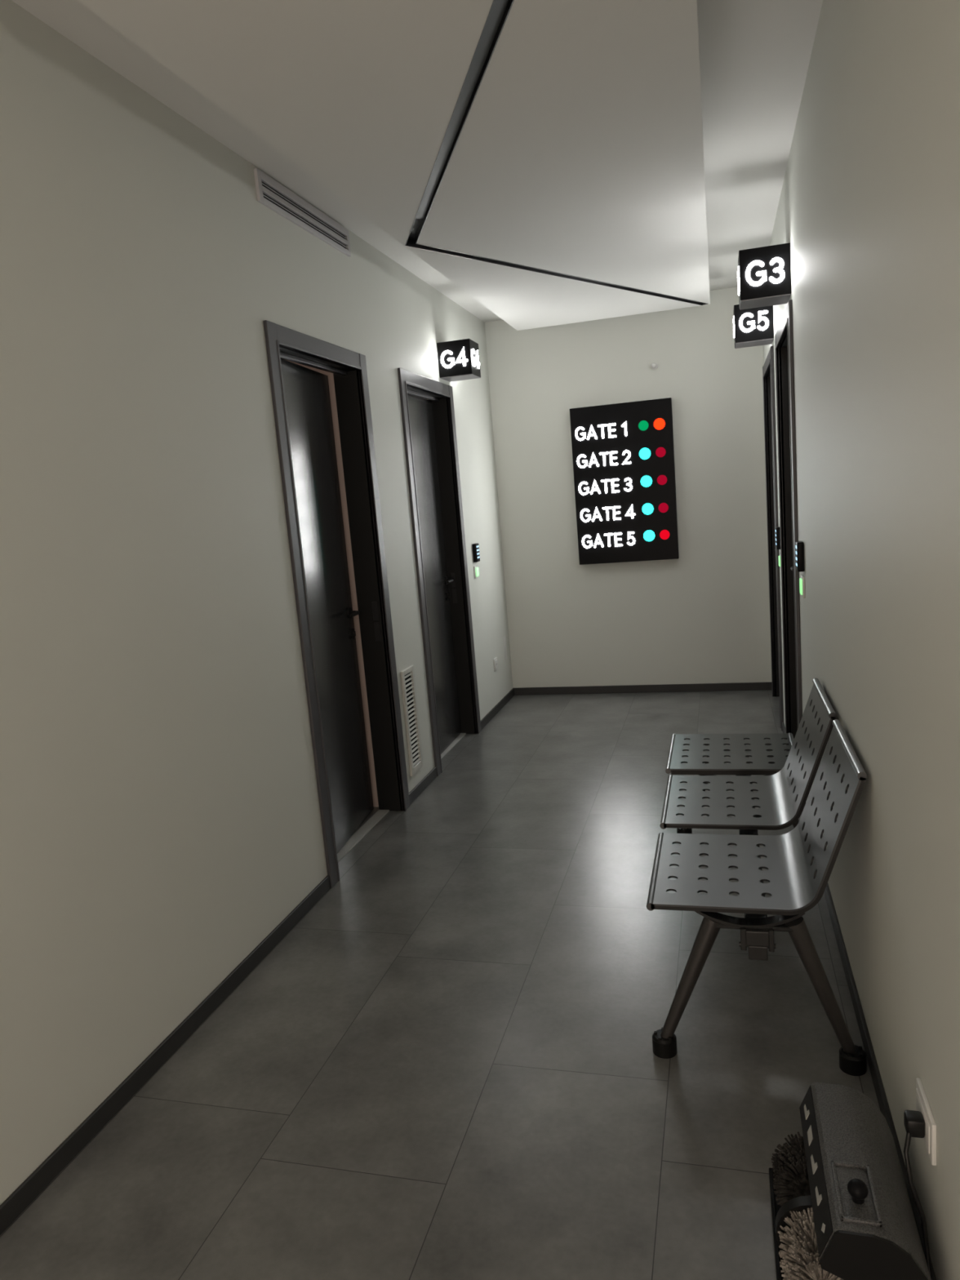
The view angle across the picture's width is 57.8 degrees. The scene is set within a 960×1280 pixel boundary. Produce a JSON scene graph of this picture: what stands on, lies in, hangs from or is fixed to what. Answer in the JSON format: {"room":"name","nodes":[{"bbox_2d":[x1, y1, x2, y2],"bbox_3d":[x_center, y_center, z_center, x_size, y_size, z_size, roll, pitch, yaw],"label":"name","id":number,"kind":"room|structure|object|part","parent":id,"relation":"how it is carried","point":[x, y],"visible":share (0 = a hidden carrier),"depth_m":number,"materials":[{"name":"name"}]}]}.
{"room":"waiting corridor","nodes":[
{"label":"waiting corridor","id":0,"kind":"room"},
{"bbox_2d":[0,0,512,1204],"bbox_3d":[-1.014,-0.182,2.379,0.120,2.712,8.457,-2,9,16],"label":"wall","id":1,"kind":"structure","parent":0,"point":[160,815],"depth_m":2.44,"materials":[{"name":"white paint"}]},
{"bbox_2d":[0,688,514,1235],"bbox_3d":[-0.844,1.123,2.566,0.010,0.056,8.447,-2,9,16],"label":"baseboard","id":2,"kind":"structure","parent":1,"relation":"attached to","point":[32,1187],"depth_m":2.38,"materials":[{"name":"grey"}]},
{"bbox_2d":[253,168,351,256],"bbox_3d":[-0.691,-1.696,3.490,0.013,0.110,0.812,-2,9,16],"label":"air vent","id":3,"kind":"object","parent":1,"relation":"in","point":[270,193],"visible":1,"depth_m":3.42,"materials":[{"name":"grey metal"}]},
{"bbox_3d":[-0.691,-1.713,3.491,0.004,0.003,0.764,-2,9,16],"label":"blade","id":4,"kind":"part","parent":3,"relation":"part of","materials":[{"name":"grey paint"}]},
{"bbox_3d":[-0.688,-1.673,3.498,0.004,0.003,0.764,-2,9,16],"label":"blade","id":5,"kind":"part","parent":3,"relation":"part of","materials":[{"name":"grey paint"}]},
{"bbox_2d":[262,320,409,888],"bbox_3d":[-0.653,-0.156,3.756,0.205,2.172,0.925,-2,9,16],"label":"door","id":6,"kind":"structure","parent":1,"relation":"in","point":[300,395],"depth_m":3.92,"materials":[{"name":"grey metal"}]},
{"bbox_3d":[-0.596,-0.121,4.046,0.057,0.052,0.146,-3,9,11],"label":"handle","id":7,"kind":"part","parent":6,"relation":"part of","materials":[{"name":"black plastic"}]},
{"bbox_3d":[-0.497,-0.138,4.128,0.026,0.090,0.004,-2,9,16],"label":"strike plate","id":8,"kind":"part","parent":6,"relation":"part of","materials":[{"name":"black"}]},
{"bbox_3d":[-0.489,-0.039,4.144,0.026,0.090,0.004,-2,9,16],"label":"strike plate","id":9,"kind":"part","parent":6,"relation":"part of","materials":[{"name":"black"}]},
{"bbox_2d":[400,665,422,776],"bbox_3d":[-0.346,0.408,4.428,0.014,0.540,0.168,-2,9,16],"label":"air vent","id":10,"kind":"object","parent":1,"relation":"in","point":[410,706],"visible":1,"depth_m":4.43,"materials":[{"name":"grey plastic"}]},
{"bbox_2d":[397,367,481,776],"bbox_3d":[-0.271,-0.395,5.058,0.155,2.172,0.921,-2,9,16],"label":"door","id":11,"kind":"structure","parent":1,"relation":"in","point":[427,404],"depth_m":5.27,"materials":[{"name":"grey"}]},
{"bbox_3d":[-0.197,-0.361,5.341,0.057,0.052,0.146,-2,9,14],"label":"handle","id":12,"kind":"part","parent":11,"relation":"part of","materials":[{"name":"black plastic"}]},
{"bbox_3d":[-0.167,-0.375,5.442,0.026,0.090,0.004,-2,9,16],"label":"strike plate","id":13,"kind":"part","parent":11,"relation":"part of","materials":[{"name":"black metal"}]},
{"bbox_3d":[-0.159,-0.277,5.458,0.026,0.090,0.004,-2,9,16],"label":"strike plate","id":14,"kind":"part","parent":11,"relation":"part of","materials":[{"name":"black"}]},
{"bbox_2d":[436,338,480,382],"bbox_3d":[-0.122,-1.657,5.160,0.204,0.200,0.208,-2,9,16],"label":"sign","id":15,"kind":"object","parent":1,"relation":"attached to","point":[458,360],"visible":1,"depth_m":5.07,"materials":[{"name":"black plastic"}]},
{"bbox_3d":[-0.116,-1.560,5.176,0.194,0.004,0.194,-2,9,16],"label":"panel","id":16,"kind":"part","parent":15,"relation":"part of","materials":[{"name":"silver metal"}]},
{"bbox_2d":[471,542,479,562],"bbox_3d":[-0.025,-0.571,5.686,0.027,0.119,0.078,-2,9,16],"label":"keypad","id":17,"kind":"object","parent":1,"relation":"attached to","point":[476,553],"visible":1,"depth_m":5.66,"materials":[{"name":"black plastic"}]},
{"bbox_2d":[473,565,479,578],"bbox_3d":[-0.022,-0.446,5.701,0.015,0.080,0.080,-2,9,16],"label":"switch","id":18,"kind":"object","parent":1,"relation":"attached to","point":[476,567],"visible":1,"depth_m":5.68,"materials":[{"name":"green plastic"}]},
{"bbox_2d":[493,657,497,671],"bbox_3d":[0.111,0.170,6.099,0.011,0.086,0.086,-2,9,16],"label":"wall outlet","id":19,"kind":"object","parent":1,"relation":"attached to","point":[495,660],"visible":1,"depth_m":6.08,"materials":[{"name":"white plastic"}]},
{"bbox_2d":[494,659,497,669],"bbox_3d":[0.115,0.170,6.098,0.003,0.062,0.062,-2,9,16],"label":"socket","id":20,"kind":"object","parent":19,"relation":"attached to","point":[495,660],"depth_m":6.08,"materials":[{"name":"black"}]},
{"bbox_2d":[286,360,378,806],"bbox_3d":[-1.850,-0.347,3.531,2.100,2.812,2.068,-2,9,16],"label":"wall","id":21,"kind":"structure","parent":0,"point":[331,377],"depth_m":4.18,"materials":[{"name":"beige paint"}]},
{"bbox_2d":[77,0,710,330],"bbox_3d":[-0.212,-1.414,1.771,1.247,0.060,8.145,-2,9,16],"label":"ceiling","id":22,"kind":"structure","parent":0,"point":[579,149],"depth_m":2.55,"materials":[{"name":"white paint"}]},
{"bbox_2d":[404,0,706,305],"bbox_3d":[0.281,-1.729,3.581,1.232,0.033,4.324,-2,9,16],"label":"recessed light","id":23,"kind":"object","parent":22,"relation":"in","point":[500,10],"visible":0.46,"depth_m":2.69,"materials":[{"name":"black metal"}]},
{"bbox_2d":[11,0,822,322],"bbox_3d":[-0.157,-1.623,1.945,2.109,0.120,8.577,-2,9,16],"label":"ceiling","id":24,"kind":"structure","parent":0,"point":[755,55],"depth_m":2.89,"materials":[{"name":"white paint"}]},
{"bbox_2d":[0,689,879,1279],"bbox_3d":[-1.024,1.187,2.695,4.389,0.080,8.577,-2,9,16],"label":"floor","id":25,"kind":"structure","parent":0,"point":[447,1068],"depth_m":2.27,"materials":[{"name":"tile"}]},
{"bbox_2d":[646,678,866,1075],"bbox_3d":[0.869,0.564,2.874,0.535,0.780,1.564,-2,9,16],"label":"bench","id":26,"kind":"object","parent":25,"relation":"on","point":[793,886],"visible":1,"depth_m":2.39,"materials":[{"name":"grey metal"}]},
{"bbox_3d":[0.542,0.876,2.241,0.176,0.369,0.048,-2,9,16],"label":"leg","id":27,"kind":"part","parent":26,"relation":"part of","materials":[{"name":"grey metal"}]},
{"bbox_3d":[1.221,0.614,3.525,0.166,0.368,0.048,-2,9,16],"label":"leg","id":28,"kind":"part","parent":26,"relation":"part of","materials":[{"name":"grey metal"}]},
{"bbox_3d":[0.847,0.864,2.156,0.166,0.368,0.048,-2,9,16],"label":"leg","id":29,"kind":"part","parent":26,"relation":"part of","materials":[{"name":"grey metal"}]},
{"bbox_2d":[768,1082,931,1279],"bbox_3d":[0.656,1.044,1.548,0.250,0.287,0.520,-2,9,16],"label":"shoe polisher","id":30,"kind":"object","parent":25,"relation":"on","point":[842,1209],"visible":1,"depth_m":1.54,"materials":[{"name":"black metal"}]},
{"bbox_2d":[768,1167,784,1279],"bbox_3d":[0.667,1.172,1.568,0.250,0.026,0.520,-2,9,16],"label":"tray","id":31,"kind":"object","parent":30,"relation":"on","point":[775,1207],"depth_m":1.72,"materials":[{"name":"black metal"}]},
{"bbox_3d":[0.638,0.931,1.469,0.033,0.037,0.033,-2,9,16],"label":"knob","id":32,"kind":"part","parent":30,"relation":"part of","materials":[{"name":"black plastic"}]},
{"bbox_2d":[903,1110,933,1279],"bbox_3d":[0.741,1.028,1.432,0.038,0.333,0.310,-2,9,16],"label":"power cord","id":33,"kind":"object","parent":25,"relation":"on","point":[913,1121],"visible":0.98,"depth_m":1.52,"materials":[{"name":"black plastic"}]},
{"bbox_2d":[484,286,772,688],"bbox_3d":[1.058,-0.962,6.185,2.109,2.712,0.120,-2,9,16],"label":"wall","id":34,"kind":"structure","parent":0,"point":[702,615],"depth_m":6.12,"materials":[{"name":"white paint"}]},
{"bbox_2d":[569,397,679,564],"bbox_3d":[1.008,-1.092,6.076,0.694,1.090,0.061,-2,9,16],"label":"board","id":35,"kind":"object","parent":34,"relation":"attached to","point":[623,454],"visible":1,"depth_m":6.05,"materials":[{"name":"black plastic"}]},
{"bbox_2d":[638,420,648,431],"bbox_3d":[1.118,-1.466,5.948,0.068,0.068,0.005,-2,9,16],"label":"light","id":36,"kind":"object","parent":35,"relation":"attached to","point":[642,424],"depth_m":5.95,"materials":[{"name":"green plastic"}]},
{"bbox_2d":[639,448,650,459],"bbox_3d":[1.134,-1.281,5.978,0.078,0.078,0.005,-2,9,16],"label":"light","id":37,"kind":"object","parent":35,"relation":"attached to","point":[644,453],"depth_m":5.98,"materials":[{"name":"teal plastic"}]},
{"bbox_2d":[640,475,652,487],"bbox_3d":[1.149,-1.096,6.008,0.078,0.078,0.005,-2,9,16],"label":"light","id":38,"kind":"object","parent":35,"relation":"attached to","point":[646,481],"depth_m":6.01,"materials":[{"name":"teal plastic"}]},
{"bbox_2d":[642,503,653,514],"bbox_3d":[1.165,-0.910,6.037,0.078,0.078,0.005,-2,9,16],"label":"light","id":39,"kind":"object","parent":35,"relation":"attached to","point":[647,508],"depth_m":6.03,"materials":[{"name":"teal plastic"}]},
{"bbox_2d":[643,529,654,541],"bbox_3d":[1.180,-0.727,6.066,0.078,0.078,0.005,-2,9,16],"label":"light","id":40,"kind":"object","parent":35,"relation":"attached to","point":[648,535],"depth_m":6.06,"materials":[{"name":"teal plastic"}]},
{"bbox_2d":[653,417,665,429],"bbox_3d":[1.221,-1.470,5.920,0.076,0.076,0.005,-2,9,16],"label":"light","id":41,"kind":"object","parent":35,"relation":"attached to","point":[659,423],"depth_m":5.92,"materials":[{"name":"orange plastic"}]},
{"bbox_2d":[655,447,666,457],"bbox_3d":[1.236,-1.285,5.949,0.068,0.068,0.005,-2,9,16],"label":"light","id":42,"kind":"object","parent":35,"relation":"attached to","point":[660,451],"depth_m":5.95,"materials":[{"name":"red plastic"}]},
{"bbox_2d":[657,475,666,484],"bbox_3d":[1.252,-1.100,5.979,0.068,0.068,0.005,-2,9,16],"label":"light","id":43,"kind":"object","parent":35,"relation":"attached to","point":[661,479],"depth_m":5.98,"materials":[{"name":"red plastic"}]},
{"bbox_2d":[658,502,668,512],"bbox_3d":[1.267,-0.913,6.008,0.068,0.068,0.005,-2,9,16],"label":"light","id":44,"kind":"object","parent":35,"relation":"attached to","point":[663,507],"depth_m":6.01,"materials":[{"name":"red plastic"}]},
{"bbox_2d":[659,529,669,539],"bbox_3d":[1.282,-0.731,6.038,0.068,0.068,0.005,-2,9,16],"label":"light","id":45,"kind":"object","parent":35,"relation":"attached to","point":[664,534],"depth_m":6.04,"materials":[{"name":"red plastic"}]},
{"bbox_2d":[514,681,772,695],"bbox_3d":[1.150,0.356,6.332,1.869,0.056,0.010,-2,9,16],"label":"baseboard","id":46,"kind":"structure","parent":34,"relation":"attached to","point":[736,686],"depth_m":6.31,"materials":[{"name":"grey"}]},
{"bbox_2d":[651,362,657,369],"bbox_3d":[1.183,-1.861,5.897,0.044,0.044,0.050,-2,9,16],"label":"sensor","id":47,"kind":"object","parent":34,"relation":"attached to","point":[654,366],"depth_m":5.88,"materials":[{"name":"white plastic"}]},
{"bbox_2d":[763,0,959,1279],"bbox_3d":[0.900,-0.256,1.843,0.120,2.712,8.457,-2,9,16],"label":"wall","id":48,"kind":"structure","parent":0,"point":[868,212],"depth_m":1.68,"materials":[{"name":"white paint"}]},
{"bbox_2d":[733,304,773,348],"bbox_3d":[1.499,-1.731,4.780,0.204,0.200,0.208,-2,9,16],"label":"sign","id":49,"kind":"object","parent":48,"relation":"attached to","point":[754,326],"visible":0.98,"depth_m":4.69,"materials":[{"name":"black plastic"}]},
{"bbox_3d":[1.509,-1.634,4.795,0.194,0.004,0.194,-2,9,16],"label":"panel","id":50,"kind":"part","parent":49,"relation":"part of","materials":[{"name":"silver metal"}]},
{"bbox_2d":[737,242,791,310],"bbox_3d":[1.195,-1.528,3.668,0.204,0.200,0.208,-2,9,16],"label":"sign","id":51,"kind":"object","parent":48,"relation":"attached to","point":[764,273],"visible":1,"depth_m":3.58,"materials":[{"name":"black plastic"}]},
{"bbox_3d":[1.205,-1.432,3.683,0.194,0.004,0.194,-2,9,16],"label":"panel","id":52,"kind":"part","parent":51,"relation":"part of","materials":[{"name":"silver metal"}]},
{"bbox_2d":[762,346,783,730],"bbox_3d":[1.859,-0.617,5.334,0.141,2.172,0.925,-2,9,16],"label":"door","id":53,"kind":"structure","parent":48,"relation":"in","point":[768,378],"depth_m":5.61,"materials":[{"name":"grey"}]},
{"bbox_2d":[775,526,780,549],"bbox_3d":[1.619,-0.553,4.718,0.027,0.119,0.078,-2,9,16],"label":"keypad","id":54,"kind":"object","parent":48,"relation":"attached to","point":[777,528],"visible":0.89,"depth_m":4.68,"materials":[{"name":"black plastic"}]},
{"bbox_2d":[778,553,781,568],"bbox_3d":[1.634,-0.429,4.733,0.015,0.080,0.080,-2,9,16],"label":"switch","id":55,"kind":"object","parent":48,"relation":"attached to","point":[780,559],"visible":0.7,"depth_m":4.71,"materials":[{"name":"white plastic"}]},
{"bbox_2d":[774,299,802,751],"bbox_3d":[1.529,-0.397,4.128,0.141,2.172,0.925,-2,9,16],"label":"door","id":56,"kind":"structure","parent":48,"relation":"in","point":[784,337],"depth_m":4.42,"materials":[{"name":"grey metal"}]},
{"bbox_2d":[795,541,804,572],"bbox_3d":[1.282,-0.335,3.487,0.027,0.117,0.078,-2,9,16],"label":"keypad","id":57,"kind":"object","parent":48,"relation":"attached to","point":[799,545],"visible":1,"depth_m":3.45,"materials":[{"name":"black plastic"}]},
{"bbox_2d":[799,574,804,598],"bbox_3d":[1.297,-0.216,3.503,0.015,0.086,0.080,-2,9,16],"label":"switch","id":58,"kind":"object","parent":48,"relation":"attached to","point":[802,580],"visible":1,"depth_m":3.47,"materials":[{"name":"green plastic"}]},
{"bbox_2d":[771,682,936,1279],"bbox_3d":[0.945,1.054,2.064,0.010,0.056,8.447,-2,9,16],"label":"baseboard","id":59,"kind":"structure","parent":48,"relation":"attached to","point":[872,1061],"depth_m":2.18,"materials":[{"name":"grey"}]},
{"bbox_2d":[915,1077,936,1165],"bbox_3d":[0.792,0.854,1.547,0.011,0.078,0.125,-2,9,16],"label":"wall outlet","id":60,"kind":"object","parent":48,"relation":"attached to","point":[922,1105],"visible":0.77,"depth_m":1.51,"materials":[{"name":"white plastic"}]},
{"bbox_2d":[915,1088,929,1153],"bbox_3d":[0.788,0.854,1.548,0.003,0.054,0.101,-2,9,16],"label":"socket","id":61,"kind":"object","parent":60,"relation":"attached to","point":[922,1105],"depth_m":1.53,"materials":[{"name":"white plastic"}]}
]}

